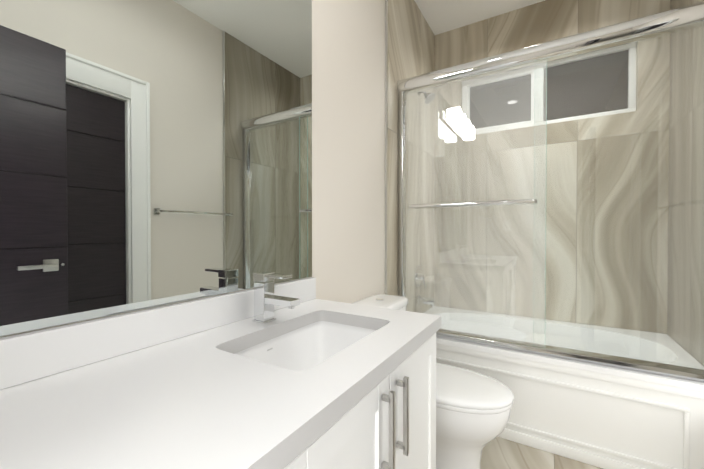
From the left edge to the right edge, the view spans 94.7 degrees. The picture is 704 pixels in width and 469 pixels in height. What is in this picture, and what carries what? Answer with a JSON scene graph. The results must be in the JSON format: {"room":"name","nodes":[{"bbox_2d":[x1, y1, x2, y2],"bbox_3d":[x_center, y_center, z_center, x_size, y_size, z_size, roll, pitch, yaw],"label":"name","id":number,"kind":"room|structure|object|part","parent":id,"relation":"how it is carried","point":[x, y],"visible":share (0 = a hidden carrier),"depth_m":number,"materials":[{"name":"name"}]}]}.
{"room":"bathroom","nodes":[
{"label":"bathroom","id":0,"kind":"room"},
{"bbox_2d":[0,0,431,337],"bbox_3d":[-0.103,-0.297,1.622,0.120,2.855,3.210,0,1,31],"label":"wall","id":1,"kind":"structure","parent":0,"point":[348,151],"depth_m":1.64,"materials":[{"name":"beige paint"}]},
{"bbox_2d":[0,0,311,336],"bbox_3d":[-0.495,-0.548,0.850,0.004,1.467,1.243,0,1,31],"label":"mirror","id":2,"kind":"object","parent":1,"relation":"attached to","point":[154,153],"visible":1,"depth_m":0.82,"materials":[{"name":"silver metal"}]},
{"bbox_2d":[0,277,315,389],"bbox_3d":[-0.485,0.234,0.854,0.023,0.090,1.245,0,1,31],"label":"backsplash","id":3,"kind":"structure","parent":1,"relation":"attached to","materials":[{"name":"white stone"}]},
{"bbox_2d":[385,0,387,293],"bbox_3d":[0.856,-0.297,1.612,1.530,2.855,0.032,0,1,31],"label":"trim","id":4,"kind":"structure","parent":1,"relation":"attached to","point":[386,71],"depth_m":2.01,"materials":[{"name":"silver metal"}]},
{"bbox_2d":[387,0,434,312],"bbox_3d":[0.469,-0.305,2.439,0.010,2.855,0.980,0,1,31],"label":"wall tile","id":5,"kind":"structure","parent":1,"relation":"attached to","point":[411,44],"depth_m":2.34,"materials":[{"name":"beige tile"}]},
{"bbox_2d":[414,265,425,286],"bbox_3d":[0.539,0.325,2.484,0.071,0.177,0.170,0,1,31],"label":"tub valve","id":6,"kind":"object","parent":5,"relation":"attached to","point":[418,277],"depth_m":2.47,"materials":[{"name":"silver metal"}]},
{"bbox_3d":[0.512,0.322,2.501,0.006,0.170,0.170,0,1,31],"label":"plate","id":7,"kind":"part","parent":6,"relation":"part of","materials":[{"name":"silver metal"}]},
{"bbox_2d":[416,295,435,306],"bbox_3d":[0.565,0.505,2.470,0.131,0.074,0.068,0,1,31],"label":"tub spout","id":8,"kind":"object","parent":5,"relation":"attached to","point":[423,299],"depth_m":2.46,"materials":[{"name":"silver metal"}]},
{"bbox_2d":[417,91,435,103],"bbox_3d":[0.565,-1.056,2.454,0.131,0.130,0.096,0,1,31],"label":"shower head","id":9,"kind":"object","parent":5,"relation":"attached to","point":[429,98],"depth_m":2.43},
{"bbox_2d":[414,0,544,34],"bbox_3d":[0.602,-1.770,1.179,1.770,0.100,3.210,0,1,31],"label":"ceiling","id":10,"kind":"structure","parent":0,"point":[441,16],"depth_m":2.51,"materials":[{"name":"white paint"}]},
{"bbox_2d":[480,437,602,468],"bbox_3d":[0.602,1.185,1.209,1.770,0.100,3.210,0,1,31],"label":"floor","id":11,"kind":"structure","parent":0,"point":[499,453],"depth_m":1.64,"materials":[{"name":"tile"}]},
{"bbox_2d":[0,272,440,468],"bbox_3d":[-0.249,0.633,0.715,0.575,1.014,1.245,0,1,31],"label":"bathroom vanity","id":12,"kind":"object","parent":11,"relation":"on","point":[265,373],"visible":1,"depth_m":0.65,"materials":[{"name":"white stone"}]},
{"bbox_2d":[252,272,299,323],"bbox_3d":[-0.236,0.200,1.012,0.159,0.154,0.054,0,1,31],"label":"faucet","id":13,"kind":"object","parent":12,"relation":"on","point":[265,299],"depth_m":1.02,"materials":[{"name":"silver metal"}]},
{"bbox_2d":[235,321,376,370],"bbox_3d":[-0.109,0.391,0.925,0.300,0.146,0.460,0,1,31],"label":"sink","id":14,"kind":"object","parent":12,"relation":"in","point":[300,347],"depth_m":1.09,"materials":[{"name":"white ceramic"}]},
{"bbox_3d":[-0.014,0.674,0.625,0.019,0.678,0.366,0,1,31],"label":"door","id":15,"kind":"part","parent":12,"relation":"part of","materials":[{"name":"white wood"}]},
{"bbox_3d":[0.082,0.449,0.734,0.030,0.191,0.012,0,1,31],"label":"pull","id":16,"kind":"part","parent":12,"relation":"part of","materials":[{"name":"silver metal"}]},
{"bbox_3d":[0.126,0.448,0.806,0.030,0.191,0.012,0,1,31],"label":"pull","id":17,"kind":"part","parent":12,"relation":"part of","materials":[{"name":"silver metal"}]},
{"bbox_3d":[0.181,0.671,0.946,0.019,0.678,0.372,0,1,31],"label":"door","id":18,"kind":"part","parent":12,"relation":"part of","materials":[{"name":"white wood"}]},
{"bbox_2d":[351,294,513,468],"bbox_3d":[0.374,0.737,1.589,0.750,0.785,0.382,0,1,31],"label":"toilet","id":19,"kind":"object","parent":11,"relation":"on","point":[473,409],"visible":0.35,"depth_m":1.40,"materials":[{"name":"white ceramic"}]},
{"bbox_3d":[0.146,0.368,1.723,0.217,0.040,0.366,0,1,31],"label":"tank lid","id":20,"kind":"part","parent":19,"relation":"part of","materials":[{"name":"white ceramic"}]},
{"bbox_3d":[0.406,0.931,1.571,0.656,0.396,0.372,0,1,31],"label":"bowl","id":21,"kind":"part","parent":19,"relation":"part of","materials":[{"name":"white ceramic"}]},
{"bbox_3d":[0.458,0.723,1.537,0.545,0.019,0.378,0,1,31],"label":"seat","id":22,"kind":"part","parent":19,"relation":"part of","materials":[{"name":"white ceramic"}]},
{"bbox_3d":[0.454,0.698,1.540,0.564,0.030,0.382,0,1,31],"label":"lid","id":23,"kind":"part","parent":19,"relation":"part of","materials":[{"name":"white ceramic"}]},
{"bbox_2d":[424,306,703,468],"bbox_3d":[1.146,0.881,2.102,1.506,0.490,0.850,0,1,31],"label":"bathtub","id":24,"kind":"object","parent":11,"relation":"on","point":[603,416],"visible":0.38,"depth_m":1.64,"materials":[{"name":"white ceramic"}]},
{"bbox_2d":[397,1,703,381],"bbox_3d":[0.952,-0.191,1.772,1.506,1.659,0.121,0,1,31],"label":"shower door","id":25,"kind":"structure","parent":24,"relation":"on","point":[684,18],"depth_m":1.77,"materials":[{"name":"clear glass"}]},
{"label":"glass","id":26,"kind":"part","parent":25,"relation":"part of","materials":[{"name":"clear glass"}]},
{"label":"glass","id":27,"kind":"part","parent":25,"relation":"part of","materials":[{"name":"clear glass"}]},
{"bbox_2d":[433,313,677,362],"bbox_3d":[1.157,0.848,2.121,1.382,0.424,0.652,0,1,31],"label":"basin","id":28,"kind":"object","parent":24,"relation":"in","point":[553,334],"depth_m":2.22,"materials":[{"name":"white ceramic"}]},
{"bbox_3d":[0.929,0.903,1.745,1.270,0.297,0.010,0,1,31],"label":"apron moulding","id":29,"kind":"part","parent":24,"relation":"part of","materials":[{"name":"white ceramic"}]},
{"bbox_3d":[1.307,-0.288,0.766,0.120,2.855,3.210,0,1,31],"label":"wall","id":30,"kind":"structure","parent":0,"visible":0},
{"bbox_2d":[667,0,703,364],"bbox_3d":[1.763,-0.297,1.642,0.010,2.855,1.000,0,1,31],"label":"wall tile","id":31,"kind":"structure","parent":30,"relation":"attached to","point":[699,97],"depth_m":1.79,"materials":[{"name":"beige tile"}]},
{"bbox_3d":[1.404,-0.306,2.515,1.530,2.855,0.120,0,1,31],"label":"wall","id":32,"kind":"structure","parent":0,"visible":0},
{"bbox_2d":[462,42,636,136],"bbox_3d":[1.426,-1.058,2.476,1.130,0.480,0.046,0,1,31],"label":"window","id":33,"kind":"structure","parent":32,"relation":"in","point":[584,96],"depth_m":2.39,"materials":[{"name":"grey glass"}]},
{"bbox_3d":[1.189,-1.060,2.623,0.497,0.404,0.032,0,1,31],"label":"window sash","id":34,"kind":"part","parent":33,"relation":"part of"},
{"bbox_2d":[434,0,669,333],"bbox_3d":[1.388,-0.551,2.486,1.510,2.365,0.080,0,1,31],"label":"wall tile","id":35,"kind":"structure","parent":32,"relation":"attached to","point":[537,23],"depth_m":2.33,"materials":[{"name":"beige tile"}]}
]}

